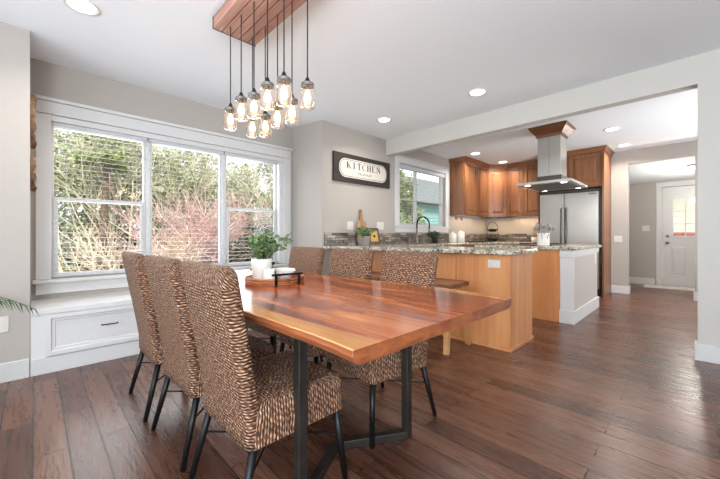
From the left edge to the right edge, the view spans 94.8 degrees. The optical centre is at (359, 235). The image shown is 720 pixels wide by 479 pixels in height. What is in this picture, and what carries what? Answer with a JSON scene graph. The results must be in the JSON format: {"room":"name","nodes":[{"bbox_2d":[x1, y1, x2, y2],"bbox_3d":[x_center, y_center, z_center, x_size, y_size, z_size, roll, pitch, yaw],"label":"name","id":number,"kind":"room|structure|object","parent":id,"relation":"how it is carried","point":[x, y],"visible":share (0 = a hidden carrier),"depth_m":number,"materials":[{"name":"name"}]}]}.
{"room":"dining room","nodes":[
{"label":"dining room","id":0,"kind":"room"},
{"bbox_2d":[0,22,30,363],"bbox_3d":[-3.858,-0.240,1.700,3.070,2.620,0.750,0,0,-44],"label":"wall","id":1,"kind":"structure","parent":0,"point":[15,53],"depth_m":2.45,"materials":[{"name":"paint"}]},
{"bbox_2d":[0,316,8,332],"bbox_3d":[-2.618,0.650,2.385,0.120,0.115,0.009,0,0,-44],"label":"wall outlet","id":2,"kind":"object","parent":1,"relation":"attached to","point":[4,321],"visible":1,"depth_m":2.41,"materials":[{"name":"plastic"}]},
{"bbox_2d":[0,320,5,329],"bbox_3d":[-2.594,0.650,2.404,0.032,0.068,0.003,0,0,-44],"label":"socket","id":3,"kind":"object","parent":2,"relation":"attached to","point":[2,322],"depth_m":2.40,"materials":[{"name":"plastic"}]},
{"bbox_2d":[0,359,29,382],"bbox_3d":[-3.554,1.000,1.460,2.968,0.140,0.018,0,0,-44],"label":"baseboard","id":4,"kind":"structure","parent":1,"relation":"attached to","point":[20,369],"depth_m":2.44,"materials":[{"name":"white paint"}]},
{"bbox_2d":[30,93,36,148],"bbox_3d":[-2.598,-0.905,2.635,0.038,0.430,0.224,0,0,-44],"label":"carved wall panel","id":5,"kind":"object","parent":1,"relation":"attached to","point":[33,99],"visible":1,"depth_m":2.58,"materials":[{"name":"brown wood"}]},
{"bbox_2d":[30,153,36,191],"bbox_3d":[-2.598,-0.500,2.635,0.038,0.300,0.224,0,0,-44],"label":"carved wall panel","id":6,"kind":"object","parent":1,"relation":"attached to","point":[33,166],"visible":1,"depth_m":2.58,"materials":[{"name":"brown wood"}]},
{"bbox_2d":[31,58,292,300],"bbox_3d":[-1.966,-0.240,3.884,2.690,2.620,0.140,0,0,-44],"label":"wall","id":7,"kind":"structure","parent":0,"point":[51,80],"depth_m":3.38,"materials":[{"name":"paint"}]},
{"bbox_2d":[32,94,292,294],"bbox_3d":[-1.947,-0.352,3.850,2.650,1.755,0.185,0,0,-44],"label":"window","id":8,"kind":"structure","parent":7,"relation":"in","point":[49,109],"depth_m":3.42,"materials":[{"name":"white paint"}]},
{"bbox_2d":[52,122,146,276],"bbox_3d":[-2.531,-0.325,3.264,0.737,1.410,0.047,0,0,-44],"label":"window blind","id":9,"kind":"object","parent":8,"relation":"attached to","point":[59,125],"visible":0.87,"depth_m":3.22,"materials":[{"name":"plastic"}]},
{"bbox_2d":[148,139,223,265],"bbox_3d":[-1.972,-0.325,3.812,0.792,1.410,0.047,0,0,-44],"label":"window blind","id":10,"kind":"object","parent":8,"relation":"attached to","point":[153,141],"visible":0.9,"depth_m":3.74,"materials":[{"name":"plastic"}]},
{"bbox_2d":[224,152,278,265],"bbox_3d":[-1.411,-0.325,4.362,0.745,1.410,0.047,0,0,-44],"label":"window blind","id":11,"kind":"object","parent":8,"relation":"attached to","point":[225,153],"visible":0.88,"depth_m":4.29,"materials":[{"name":"plastic"}]},
{"bbox_2d":[293,120,329,274],"bbox_3d":[-0.738,-0.240,4.710,0.260,2.620,0.680,0,0,-44],"label":"wall","id":12,"kind":"structure","parent":0,"point":[311,141],"depth_m":4.57,"materials":[{"name":"paint"}]},
{"bbox_2d":[0,283,719,478],"bbox_3d":[1.796,1.130,2.846,12.750,0.120,7.050,0,0,-44],"label":"floor","id":13,"kind":"structure","parent":0,"point":[621,391],"depth_m":1.93,"materials":[{"name":"brown wood"}]},
{"bbox_2d":[0,297,38,315],"bbox_3d":[-2.562,0.669,1.823,1.154,0.801,0.761,0,0,-44],"label":"potted palm","id":14,"kind":"object","parent":13,"relation":"on","point":[8,300],"visible":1,"depth_m":2.30,"materials":[{"name":"green plant"}]},
{"bbox_2d":[30,291,251,376],"bbox_3d":[-1.692,0.820,3.648,2.748,0.500,0.577,0,0,-44],"label":"storage bench","id":15,"kind":"object","parent":13,"relation":"on","point":[75,331],"visible":0.33,"depth_m":2.73,"materials":[{"name":"white paint"}]},
{"bbox_2d":[122,251,165,421],"bbox_3d":[-1.233,0.590,2.229,0.554,0.967,0.488,0,0,-43],"label":"dining chair","id":16,"kind":"object","parent":13,"relation":"on","point":[150,345],"visible":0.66,"depth_m":1.96,"materials":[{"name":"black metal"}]},
{"bbox_2d":[144,255,273,471],"bbox_3d":[-0.816,0.590,1.825,0.488,0.967,0.554,0,0,44],"label":"dining chair","id":17,"kind":"object","parent":13,"relation":"on","point":[181,361],"visible":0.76,"depth_m":1.59,"materials":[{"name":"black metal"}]},
{"bbox_2d":[179,260,347,478],"bbox_3d":[-0.417,0.590,1.440,0.554,0.967,0.488,0,0,-44],"label":"dining chair","id":18,"kind":"object","parent":13,"relation":"on","point":[251,400],"visible":0.99,"depth_m":1.26,"materials":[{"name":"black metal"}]},
{"bbox_2d":[245,247,324,361],"bbox_3d":[-0.648,0.590,2.818,0.488,0.967,0.554,0,0,44],"label":"dining chair","id":19,"kind":"object","parent":13,"relation":"on","point":[310,260],"visible":0.34,"depth_m":2.86,"materials":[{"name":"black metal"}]},
{"bbox_2d":[279,248,373,364],"bbox_3d":[-0.245,0.590,2.406,0.554,0.967,0.488,0,0,-43],"label":"dining chair","id":20,"kind":"object","parent":13,"relation":"on","point":[348,263],"visible":0.37,"depth_m":2.46,"materials":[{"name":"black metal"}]},
{"bbox_2d":[183,269,511,478],"bbox_3d":[-0.406,0.690,2.068,1.150,0.760,2.238,0,0,-44],"label":"dining table","id":21,"kind":"object","parent":13,"relation":"on","point":[358,321],"visible":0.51,"depth_m":1.35,"materials":[{"name":"brown wood"}]},
{"bbox_2d":[244,267,304,286],"bbox_3d":[-0.565,0.272,2.205,0.388,0.075,0.436,0,0,-44],"label":"serving tray","id":22,"kind":"object","parent":21,"relation":"on","point":[296,278],"visible":0.83,"depth_m":2.04,"materials":[{"name":"brown wood"}]},
{"bbox_2d":[263,268,274,278],"bbox_3d":[-0.587,0.257,2.134,0.072,0.085,0.072,0,0,-44],"label":"cup","id":23,"kind":"object","parent":22,"relation":"on","point":[267,273],"visible":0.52,"depth_m":2.10,"materials":[{"name":"ceramic"}]},
{"bbox_2d":[246,230,292,278],"bbox_3d":[-0.606,0.127,2.213,0.322,0.346,0.253,0,0,-1],"label":"potted plant","id":24,"kind":"object","parent":22,"relation":"on","point":[261,249],"visible":0.99,"depth_m":2.16,"materials":[{"name":"green plant"}]},
{"bbox_2d":[275,271,293,278],"bbox_3d":[-0.508,0.270,2.225,0.110,0.060,0.150,0,0,-44],"label":"bowl","id":25,"kind":"object","parent":22,"relation":"on","point":[276,272],"visible":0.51,"depth_m":2.18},
{"bbox_2d":[275,267,295,271],"bbox_3d":[-0.508,0.230,2.225,0.100,0.018,0.120,0,0,-44],"label":"folded napkin","id":26,"kind":"object","parent":25,"relation":"on","point":[282,269],"visible":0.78,"depth_m":2.20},
{"bbox_2d":[370,271,380,280],"bbox_3d":[0.165,0.757,3.831,0.453,0.625,0.450,0,0,-44],"label":"wooden stool","id":27,"kind":"object","parent":13,"relation":"on","point":[374,275],"visible":0.13,"depth_m":3.66,"materials":[{"name":"brown wood"}]},
{"bbox_2d":[325,250,438,448],"bbox_3d":[0.126,0.590,2.014,0.554,0.967,0.488,0,0,-38],"label":"dining chair","id":28,"kind":"object","parent":13,"relation":"on","point":[404,267],"visible":0.59,"depth_m":1.95,"materials":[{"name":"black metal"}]},
{"bbox_2d":[372,250,533,352],"bbox_3d":[0.772,0.626,4.053,0.602,0.888,2.332,0,0,-44],"label":"base cabinet","id":29,"kind":"object","parent":13,"relation":"on","point":[507,330],"visible":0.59,"depth_m":3.20,"materials":[{"name":"brown wood"}]},
{"bbox_2d":[323,244,536,254],"bbox_3d":[0.687,0.160,3.964,0.999,0.040,2.379,0,0,-44],"label":"countertop","id":30,"kind":"structure","parent":29,"relation":"on","point":[378,247],"depth_m":3.51,"materials":[{"name":"stone"}]},
{"bbox_2d":[356,209,365,244],"bbox_3d":[0.024,-0.126,4.918,0.190,0.529,0.061,0,0,-44],"label":"cutting board","id":31,"kind":"object","parent":30,"relation":"on","point":[360,222],"visible":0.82,"depth_m":4.91,"materials":[{"name":"brown wood"}]},
{"bbox_2d":[354,225,374,244],"bbox_3d":[0.056,-0.007,4.681,0.300,0.291,0.266,0,0,-44],"label":"potted plant","id":32,"kind":"object","parent":30,"relation":"on","point":[364,239],"visible":0.99,"depth_m":4.64,"materials":[{"name":"green plant"}]},
{"bbox_2d":[369,228,380,244],"bbox_3d":[0.208,0.014,5.016,0.240,0.250,0.067,0,0,-44],"label":"framed picture","id":33,"kind":"object","parent":30,"relation":"on","point":[374,239],"visible":0.86,"depth_m":5.02,"materials":[{"name":"brown wood"}]},
{"bbox_2d":[370,231,377,241],"bbox_3d":[0.215,0.014,5.009,0.160,0.160,0.034,0,0,-44],"label":"print","id":34,"kind":"object","parent":33,"relation":"attached to","point":[374,238],"depth_m":5.01,"materials":[{"name":"paper"}]},
{"bbox_2d":[488,260,500,267],"bbox_3d":[1.267,0.270,3.130,0.009,0.075,0.120,0,0,-44],"label":"wall outlet","id":35,"kind":"object","parent":29,"relation":"attached to","point":[491,263],"visible":1,"depth_m":3.12,"materials":[{"name":"plastic"}]},
{"bbox_2d":[435,278,470,354],"bbox_3d":[0.782,0.757,3.259,0.453,0.625,0.450,0,0,-44],"label":"wooden stool","id":36,"kind":"object","parent":13,"relation":"on","point":[439,282],"visible":0.3,"depth_m":3.12,"materials":[{"name":"brown wood"}]},
{"bbox_2d":[456,244,483,246],"bbox_3d":[1.612,0.626,6.098,3.340,0.888,0.624,0,0,-44],"label":"base cabinet","id":37,"kind":"object","parent":13,"relation":"on","point":[483,244],"visible":0.02,"depth_m":6.06,"materials":[{"name":"brown wood"}]},
{"bbox_2d":[381,241,536,245],"bbox_3d":[2.086,0.160,6.064,3.929,0.040,1.339,0,0,-44],"label":"countertop","id":38,"kind":"structure","parent":37,"relation":"on","point":[493,242],"depth_m":5.89,"materials":[{"name":"stone"}]},
{"bbox_2d":[415,216,429,242],"bbox_3d":[1.147,-0.102,5.866,0.426,0.484,0.123,0,0,-44],"label":"faucet","id":39,"kind":"object","parent":38,"relation":"on","point":[417,238],"visible":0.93,"depth_m":5.75,"materials":[{"name":"silver metal"}]},
{"bbox_2d":[428,231,440,242],"bbox_3d":[1.399,0.025,6.156,0.262,0.227,0.220,0,0,-19],"label":"potted herb","id":40,"kind":"object","parent":38,"relation":"on","point":[433,234],"visible":1,"depth_m":6.11,"materials":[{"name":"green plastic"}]},
{"bbox_2d":[432,237,437,242],"bbox_3d":[1.397,0.089,6.160,0.120,0.099,0.120,0,0,-44],"label":"pot","id":41,"kind":"object","parent":40,"relation":"on","point":[434,239],"depth_m":6.11,"materials":[{"name":"ceramic"}]},
{"bbox_2d":[449,232,456,242],"bbox_3d":[1.803,0.035,6.445,0.150,0.208,0.150,0,0,-44],"label":"canister","id":42,"kind":"object","parent":38,"relation":"on","point":[452,236],"visible":1,"depth_m":6.38,"materials":[{"name":"white ceramic"}]},
{"bbox_2d":[456,230,464,241],"bbox_3d":[2.003,0.019,6.613,0.170,0.241,0.170,0,0,-44],"label":"canister","id":43,"kind":"object","parent":38,"relation":"on","point":[460,235],"visible":0.91,"depth_m":6.54,"materials":[{"name":"white ceramic"}]},
{"bbox_2d":[486,222,498,240],"bbox_3d":[2.987,-0.085,7.466,0.270,0.440,0.270,0,0,-44],"label":"basket","id":44,"kind":"object","parent":38,"relation":"on","point":[489,230],"visible":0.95,"depth_m":7.39,"materials":[{"name":"black metal"}]},
{"bbox_2d":[486,238,498,240],"bbox_3d":[2.987,0.102,7.466,0.270,0.065,0.270,0,0,-44],"label":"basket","id":45,"kind":"object","parent":44,"relation":"on","point":[488,239],"depth_m":7.36,"materials":[{"name":"black metal"}]},
{"bbox_2d":[531,230,536,241],"bbox_3d":[3.596,0.009,6.831,0.110,0.260,0.110,0,0,-44],"label":"utensil cup","id":46,"kind":"object","parent":38,"relation":"on","point":[533,239],"visible":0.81,"depth_m":6.80,"materials":[{"name":"white ceramic"}]},
{"bbox_2d":[532,249,559,321],"bbox_3d":[2.582,0.626,4.937,1.400,0.888,1.065,0,0,-44],"label":"base cabinet","id":47,"kind":"object","parent":13,"relation":"on","point":[545,263],"visible":0.34,"depth_m":4.17,"materials":[{"name":"brown wood"}]},
{"bbox_2d":[475,243,601,249],"bbox_3d":[2.636,0.160,4.881,1.460,0.040,1.280,0,0,-44],"label":"countertop","id":48,"kind":"structure","parent":47,"relation":"on","point":[567,246],"depth_m":4.40,"materials":[{"name":"stone"}]},
{"bbox_2d":[511,243,565,244],"bbox_3d":[2.730,0.130,5.022,0.770,0.020,0.550,0,0,-44],"label":"cooktop","id":49,"kind":"object","parent":48,"relation":"in","point":[519,243],"visible":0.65,"depth_m":4.88,"materials":[{"name":"black glass"}]},
{"bbox_2d":[533,223,555,245],"bbox_3d":[2.462,-0.011,4.418,0.252,0.302,0.239,0,0,14],"label":"utensil crock","id":50,"kind":"object","parent":48,"relation":"on","point":[543,239],"visible":1,"depth_m":4.37,"materials":[{"name":"ceramic"}]},
{"bbox_2d":[540,188,601,294],"bbox_3d":[4.066,0.105,6.329,0.692,1.890,0.995,0,0,-44],"label":"refrigerator","id":51,"kind":"object","parent":13,"relation":"on","point":[576,215],"visible":0.61,"depth_m":6.05,"materials":[{"name":"silver metal"}]},
{"bbox_2d":[537,145,614,296],"bbox_3d":[4.089,-0.237,6.305,0.728,2.615,1.116,0,0,-44],"label":"tall cabinet","id":52,"kind":"object","parent":13,"relation":"on","point":[591,166],"visible":0.52,"depth_m":5.92,"materials":[{"name":"brown wood"}]},
{"bbox_2d":[643,284,694,290],"bbox_3d":[6.388,1.064,6.641,0.460,0.012,1.040,0,0,-44],"label":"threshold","id":53,"kind":"object","parent":13,"relation":"on","point":[645,285],"visible":0.56,"depth_m":6.71,"materials":[{"name":"wood"}]},
{"bbox_2d":[0,0,719,163],"bbox_3d":[1.143,-1.610,2.206,10.920,0.120,7.050,0,0,-44],"label":"ceiling","id":54,"kind":"structure","parent":0,"point":[415,64],"depth_m":2.85,"materials":[{"name":"paint"}]},
{"bbox_2d":[63,0,99,15],"bbox_3d":[-1.877,-1.546,2.236,0.196,0.008,0.196,0,0,-44],"label":"recessed light","id":55,"kind":"object","parent":54,"relation":"in","point":[85,7],"visible":1,"depth_m":2.24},
{"bbox_2d":[212,0,314,137],"bbox_3d":[-0.602,-1.119,2.119,0.321,0.862,0.930,0,0,-44],"label":"pendant lamp","id":56,"kind":"object","parent":54,"relation":"hanging from","point":[249,22],"visible":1,"depth_m":2.18,"materials":[{"name":"brown wood"}]},
{"bbox_2d":[225,107,236,130],"bbox_3d":[-0.907,-0.814,2.318,0.086,0.150,0.086,0,0,-44],"label":"jar","id":57,"kind":"object","parent":56,"relation":"on","point":[230,110],"depth_m":2.31,"materials":[{"name":"glass"}]},
{"bbox_2d":[234,95,247,121],"bbox_3d":[-0.789,-0.839,2.197,0.086,0.150,0.086,0,0,-44],"label":"jar","id":58,"kind":"object","parent":56,"relation":"on","point":[241,99],"depth_m":2.19,"materials":[{"name":"glass"}]},
{"bbox_2d":[246,115,257,137],"bbox_3d":[-0.795,-0.803,2.446,0.086,0.150,0.086,0,0,-44],"label":"jar","id":59,"kind":"object","parent":56,"relation":"on","point":[252,127],"depth_m":2.44,"materials":[{"name":"glass"}]},
{"bbox_2d":[247,92,260,119],"bbox_3d":[-0.663,-0.808,2.069,0.086,0.150,0.086,0,0,-44],"label":"jar","id":60,"kind":"object","parent":56,"relation":"on","point":[254,96],"depth_m":2.06,"materials":[{"name":"glass"}]},
{"bbox_2d":[260,113,271,137],"bbox_3d":[-0.661,-0.763,2.310,0.086,0.150,0.086,0,0,-44],"label":"jar","id":61,"kind":"object","parent":56,"relation":"on","point":[265,116],"depth_m":2.30,"materials":[{"name":"glass"}]},
{"bbox_2d":[260,81,274,110],"bbox_3d":[-0.544,-0.818,1.948,0.086,0.150,0.086,0,0,-44],"label":"jar","id":62,"kind":"object","parent":56,"relation":"on","point":[267,85],"depth_m":1.94,"materials":[{"name":"glass"}]},
{"bbox_2d":[272,103,282,128],"bbox_3d":[-0.547,-0.788,2.193,0.086,0.150,0.086,0,0,-44],"label":"jar","id":63,"kind":"object","parent":56,"relation":"on","point":[277,117],"depth_m":2.18,"materials":[{"name":"glass"}]},
{"bbox_2d":[276,75,291,107],"bbox_3d":[-0.418,-0.788,1.819,0.086,0.150,0.086,0,0,-44],"label":"jar","id":64,"kind":"object","parent":56,"relation":"on","point":[284,80],"depth_m":1.81,"materials":[{"name":"glass"}]},
{"bbox_2d":[285,97,298,124],"bbox_3d":[-0.425,-0.773,2.069,0.086,0.150,0.086,0,0,-44],"label":"jar","id":65,"kind":"object","parent":56,"relation":"on","point":[292,101],"depth_m":2.06,"materials":[{"name":"glass"}]},
{"bbox_2d":[300,81,314,110],"bbox_3d":[-0.309,-0.821,1.951,0.086,0.150,0.086,0,0,-44],"label":"jar","id":66,"kind":"object","parent":56,"relation":"on","point":[307,85],"depth_m":1.94,"materials":[{"name":"glass"}]},
{"bbox_2d":[377,117,390,122],"bbox_3d":[0.323,-1.546,4.441,0.196,0.008,0.196,0,0,-44],"label":"recessed light","id":67,"kind":"object","parent":54,"relation":"in","point":[383,119],"visible":1,"depth_m":4.42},
{"bbox_2d":[468,88,486,96],"bbox_3d":[1.273,-1.546,3.587,0.196,0.008,0.196,0,0,-44],"label":"recessed light","id":68,"kind":"object","parent":54,"relation":"in","point":[476,92],"visible":1,"depth_m":3.58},
{"bbox_2d":[516,120,587,191],"bbox_3d":[2.847,-1.129,4.895,0.920,0.837,0.695,0,0,-44],"label":"range hood","id":69,"kind":"object","parent":54,"relation":"attached to","point":[552,138],"visible":1,"depth_m":4.69,"materials":[{"name":"metal"}]},
{"bbox_2d":[604,127,619,131],"bbox_3d":[3.678,-1.546,4.833,0.196,0.008,0.196,0,0,-44],"label":"recessed light","id":70,"kind":"object","parent":54,"relation":"in","point":[612,128],"visible":1,"depth_m":4.83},
{"bbox_2d":[330,123,485,254],"bbox_3d":[1.297,-0.240,6.334,4.920,2.620,0.150,0,0,-44],"label":"wall","id":71,"kind":"structure","parent":0,"point":[377,204],"depth_m":5.09,"materials":[{"name":"paint"}]},
{"bbox_2d":[347,221,352,229],"bbox_3d":[-0.140,-0.140,4.814,0.120,0.120,0.009,0,0,-44],"label":"light switch","id":72,"kind":"object","parent":71,"relation":"attached to","point":[349,224],"visible":1,"depth_m":4.80,"materials":[{"name":"plastic"}]},
{"bbox_2d":[333,151,389,188],"bbox_3d":[0.059,-0.965,4.982,1.190,0.410,0.047,0,0,-44],"label":"wall sign","id":73,"kind":"object","parent":71,"relation":"attached to","point":[348,168],"visible":1,"depth_m":4.92,"materials":[{"name":"wood"}]},
{"bbox_2d":[377,222,383,229],"bbox_3d":[0.324,-0.150,5.269,0.160,0.120,0.009,0,0,-44],"label":"light switch","id":74,"kind":"object","parent":71,"relation":"attached to","point":[380,225],"visible":0.98,"depth_m":5.27,"materials":[{"name":"plastic"}]},
{"bbox_2d":[324,233,486,245],"bbox_3d":[1.267,0.052,6.189,4.895,0.174,0.013,0,0,-44],"label":"backsplash","id":75,"kind":"structure","parent":71,"relation":"attached to","point":[329,238],"depth_m":5.50,"materials":[{"name":"tile"}]},
{"bbox_2d":[394,155,449,232],"bbox_3d":[1.146,-0.703,6.144,1.720,1.295,0.170,0,0,-44],"label":"window","id":76,"kind":"structure","parent":71,"relation":"in","point":[399,227],"depth_m":6.08,"materials":[{"name":"white paint"}]},
{"bbox_2d":[400,163,444,224],"bbox_3d":[1.161,-0.716,6.136,1.450,1.018,0.053,0,0,-44],"label":"window blind","id":77,"kind":"object","parent":76,"relation":"attached to","point":[402,166],"visible":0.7,"depth_m":6.09,"materials":[{"name":"plastic"}]},
{"bbox_2d":[448,156,490,217],"bbox_3d":[2.325,-0.969,6.970,1.120,1.152,0.378,0,0,-44],"label":"upper cabinet","id":78,"kind":"object","parent":71,"relation":"attached to","point":[468,176],"visible":1,"depth_m":6.70,"materials":[{"name":"brown wood"}]},
{"bbox_2d":[475,164,508,217],"bbox_3d":[3.016,-0.969,7.480,0.616,1.152,0.616,0,0,-44],"label":"upper cabinet","id":79,"kind":"object","parent":71,"relation":"attached to","point":[497,173],"visible":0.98,"depth_m":7.26,"materials":[{"name":"brown wood"}]},
{"bbox_2d":[559,248,598,324],"bbox_3d":[3.005,0.626,4.500,1.428,0.888,0.162,0,0,-44],"label":"wall","id":80,"kind":"structure","parent":0,"point":[579,298],"depth_m":4.11,"materials":[{"name":"paint"}]},
{"bbox_2d":[486,140,697,291],"bbox_3d":[4.764,-0.240,6.225,0.120,2.620,4.860,0,0,-44],"label":"wall","id":81,"kind":"structure","parent":0,"point":[619,160],"depth_m":6.08,"materials":[{"name":"paint"}]},
{"bbox_2d":[487,234,536,241],"bbox_3d":[3.489,0.052,7.429,0.013,0.174,1.324,0,0,-44],"label":"backsplash","id":82,"kind":"structure","parent":81,"relation":"attached to","point":[502,237],"depth_m":7.45,"materials":[{"name":"tile"}]},
{"bbox_2d":[506,160,537,217],"bbox_3d":[3.563,-0.969,7.091,0.378,1.152,0.738,0,0,-44],"label":"upper cabinet","id":83,"kind":"object","parent":81,"relation":"attached to","point":[521,202],"visible":0.77,"depth_m":7.03,"materials":[{"name":"brown wood"}]},
{"bbox_2d":[614,236,621,241],"bbox_3d":[4.774,0.070,6.123,0.009,0.120,0.120,0,0,-44],"label":"light switch","id":84,"kind":"object","parent":81,"relation":"attached to","point":[616,238],"visible":1,"depth_m":6.12,"materials":[{"name":"plastic"}]},
{"bbox_2d":[611,285,628,293],"bbox_3d":[4.793,1.000,6.097,0.018,0.140,0.263,0,0,-44],"label":"baseboard","id":85,"kind":"structure","parent":81,"relation":"attached to","point":[614,288],"depth_m":6.09,"materials":[{"name":"white paint"}]},
{"bbox_2d":[693,292,697,300],"bbox_3d":[5.895,1.000,4.973,0.018,0.140,1.248,0,0,-44],"label":"baseboard","id":86,"kind":"structure","parent":81,"relation":"attached to","point":[695,294],"depth_m":5.39,"materials":[{"name":"white paint"}]},
{"bbox_2d":[629,179,694,284],"bbox_3d":[6.582,-0.230,6.943,0.120,2.600,3.300,0,0,-44],"label":"wall","id":87,"kind":"structure","parent":0,"point":[642,197],"depth_m":7.25,"materials":[{"name":"paint"}]},
{"bbox_2d":[629,277,654,284],"bbox_3d":[5.888,1.000,7.551,0.018,0.140,1.260,0,0,-44],"label":"baseboard","id":88,"kind":"structure","parent":87,"relation":"attached to","point":[636,280],"depth_m":7.25,"materials":[{"name":"white paint"}]},
{"bbox_2d":[642,226,648,230],"bbox_3d":[6.227,-0.150,7.212,0.009,0.120,0.120,0,0,-44],"label":"light switch","id":89,"kind":"object","parent":87,"relation":"attached to","point":[644,228],"visible":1,"depth_m":7.21,"materials":[{"name":"plastic"}]},
{"bbox_2d":[656,180,694,287],"bbox_3d":[6.718,-0.025,6.698,0.118,2.190,1.080,0,0,-44],"label":"door","id":90,"kind":"structure","parent":87,"relation":"in","point":[678,251],"depth_m":6.91,"materials":[{"name":"white paint"}]},
{"bbox_2d":[629,157,694,184],"bbox_3d":[5.939,-1.265,6.312,1.680,0.270,3.300,0,0,-44],"label":"ceiling","id":91,"kind":"structure","parent":0,"point":[676,169],"depth_m":6.37,"materials":[{"name":"paint"}]},
{"bbox_2d":[686,164,694,170],"bbox_3d":[5.878,-1.198,5.861,0.140,0.098,0.140,0,0,-44],"label":"dome light","id":92,"kind":"object","parent":91,"relation":"attached to","point":[691,167],"visible":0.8,"depth_m":5.83,"materials":[{"name":"white glass"}]},
{"bbox_2d":[698,49,719,346],"bbox_3d":[3.852,-0.240,1.956,0.120,2.620,2.600,0,0,-44],"label":"wall","id":93,"kind":"structure","parent":0,"point":[708,62],"depth_m":2.80,"materials":[{"name":"paint"}]},
{"bbox_2d":[386,55,697,155],"bbox_3d":[1.703,-1.425,4.148,0.120,0.250,3.540,0,0,-44],"label":"beam","id":94,"kind":"structure","parent":93,"relation":"attached to","point":[681,75],"depth_m":3.56,"materials":[{"name":"paint"}]},
{"bbox_2d":[695,343,719,363],"bbox_3d":[3.797,1.000,1.913,0.018,0.140,2.616,0,0,-44],"label":"baseboard","id":95,"kind":"structure","parent":93,"relation":"attached to","point":[706,353],"depth_m":2.79,"materials":[{"name":"white paint"}]},
{"label":"outside","id":96,"kind":"structure","parent":0,"visible":0},
{"bbox_3d":[-6.427,1.630,15.126,36.000,0.120,21.400,0,0,-44],"label":"ground","id":97,"kind":"structure","parent":96,"visible":0},
{"bbox_2d":[68,150,130,269],"bbox_3d":[-5.342,-0.096,6.775,0.984,3.340,0.948,0,0,-24],"label":"tree","id":98,"kind":"object","parent":97,"relation":"on","point":[105,190],"visible":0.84,"depth_m":6.78,"materials":[{"name":"green plant"}]},
{"bbox_2d":[58,210,204,272],"bbox_3d":[-4.224,0.559,5.889,3.048,2.044,2.933,0,0,-44],"label":"bare shrub","id":99,"kind":"object","parent":97,"relation":"on","point":[85,256],"visible":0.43,"depth_m":5.85,"materials":[{"name":"plant"}]},
{"bbox_2d":[58,211,210,271],"bbox_3d":[-7.191,0.547,9.108,1.998,2.513,6.226,0,0,40],"label":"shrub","id":100,"kind":"object","parent":97,"relation":"on","point":[128,211],"visible":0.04,"depth_m":9.23,"materials":[{"name":"green plant"}]},
{"bbox_2d":[54,129,216,272],"bbox_3d":[-6.238,-1.114,8.529,4.641,5.376,3.445,0,0,-34],"label":"evergreen tree","id":101,"kind":"object","parent":97,"relation":"on","point":[62,224],"visible":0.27,"depth_m":7.97,"materials":[{"name":"green plant"}]},
{"bbox_2d":[54,129,258,269],"bbox_3d":[-5.124,-0.847,7.260,5.747,4.856,4.822,0,0,29],"label":"bare tree","id":102,"kind":"object","parent":97,"relation":"on","point":[111,221],"visible":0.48,"depth_m":7.09,"materials":[{"name":"plant"}]},
{"bbox_2d":[54,142,267,258],"bbox_3d":[-4.829,-0.970,8.751,4.930,5.092,5.155,0,0,9],"label":"bare tree","id":103,"kind":"object","parent":97,"relation":"on","point":[174,150],"visible":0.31,"depth_m":8.74,"materials":[{"name":"plant"}]},
{"bbox_2d":[109,229,212,268],"bbox_3d":[-3.388,0.690,6.095,2.249,1.777,1.590,0,0,31],"label":"bare shrub","id":104,"kind":"object","parent":97,"relation":"on","point":[198,251],"visible":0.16,"depth_m":6.31,"materials":[{"name":"plant"}]},
{"bbox_2d":[74,172,272,263],"bbox_3d":[-3.668,0.075,7.752,4.378,3.022,4.345,0,0,12],"label":"shrub","id":105,"kind":"object","parent":97,"relation":"on","point":[209,239],"visible":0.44,"depth_m":7.11,"materials":[{"name":"plant"}]},
{"bbox_2d":[110,149,262,248],"bbox_3d":[-5.789,-0.968,11.609,3.359,5.082,4.872,0,0,34],"label":"evergreen tree","id":106,"kind":"object","parent":97,"relation":"on","point":[204,160],"visible":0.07,"depth_m":11.90,"materials":[{"name":"green plant"}]},
{"bbox_2d":[152,183,273,262],"bbox_3d":[-3.567,0.032,8.804,3.342,3.111,4.573,0,0,-44],"label":"shrub","id":107,"kind":"object","parent":97,"relation":"on","point":[239,225],"visible":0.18,"depth_m":8.19,"materials":[{"name":"plant"}]},
{"bbox_2d":[198,155,273,230],"bbox_3d":[-2.565,-0.754,9.805,4.512,4.670,5.196,0,0,-40],"label":"bare tree","id":108,"kind":"object","parent":97,"relation":"on","point":[259,168],"visible":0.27,"depth_m":9.57,"materials":[{"name":"plant"}]},
{"bbox_2d":[226,161,273,235],"bbox_3d":[-2.453,-0.967,11.088,3.520,5.081,4.012,0,0,23],"label":"evergreen tree","id":109,"kind":"object","parent":97,"relation":"on","point":[261,165],"visible":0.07,"depth_m":10.00,"materials":[{"name":"green plant"}]},
{"bbox_2d":[229,220,272,262],"bbox_3d":[-2.312,0.455,8.458,2.524,1.766,1.662,0,0,-44],"label":"hedge","id":110,"kind":"object","parent":97,"relation":"on","point":[255,228],"visible":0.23,"depth_m":7.71,"materials":[{"name":"green plant"}]},
{"bbox_2d":[400,169,425,223],"bbox_3d":[1.494,-0.268,10.117,1.196,3.686,1.000,0,0,-29],"label":"shrub","id":111,"kind":"object","parent":97,"relation":"on","point":[406,206],"visible":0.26,"depth_m":10.02,"materials":[{"name":"green plant"}]},
{"bbox_2d":[400,176,438,224],"bbox_3d":[1.993,-0.630,15.608,6.900,4.400,4.100,0,0,-44],"label":"house","id":112,"kind":"structure","parent":97,"relation":"on","point":[429,208],"depth_m":14.43,"materials":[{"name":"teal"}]},
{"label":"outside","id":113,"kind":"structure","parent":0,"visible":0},
{"bbox_3d":[12.018,1.295,11.782,14.340,0.150,12.000,0,0,-44],"label":"yard","id":114,"kind":"structure","parent":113,"visible":0},
{"bbox_2d":[662,188,694,277],"bbox_3d":[9.957,-0.555,9.342,2.100,3.550,5.400,0,0,-44],"label":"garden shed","id":115,"kind":"object","parent":114,"relation":"on","point":[678,203],"visible":0.02,"depth_m":9.17,"materials":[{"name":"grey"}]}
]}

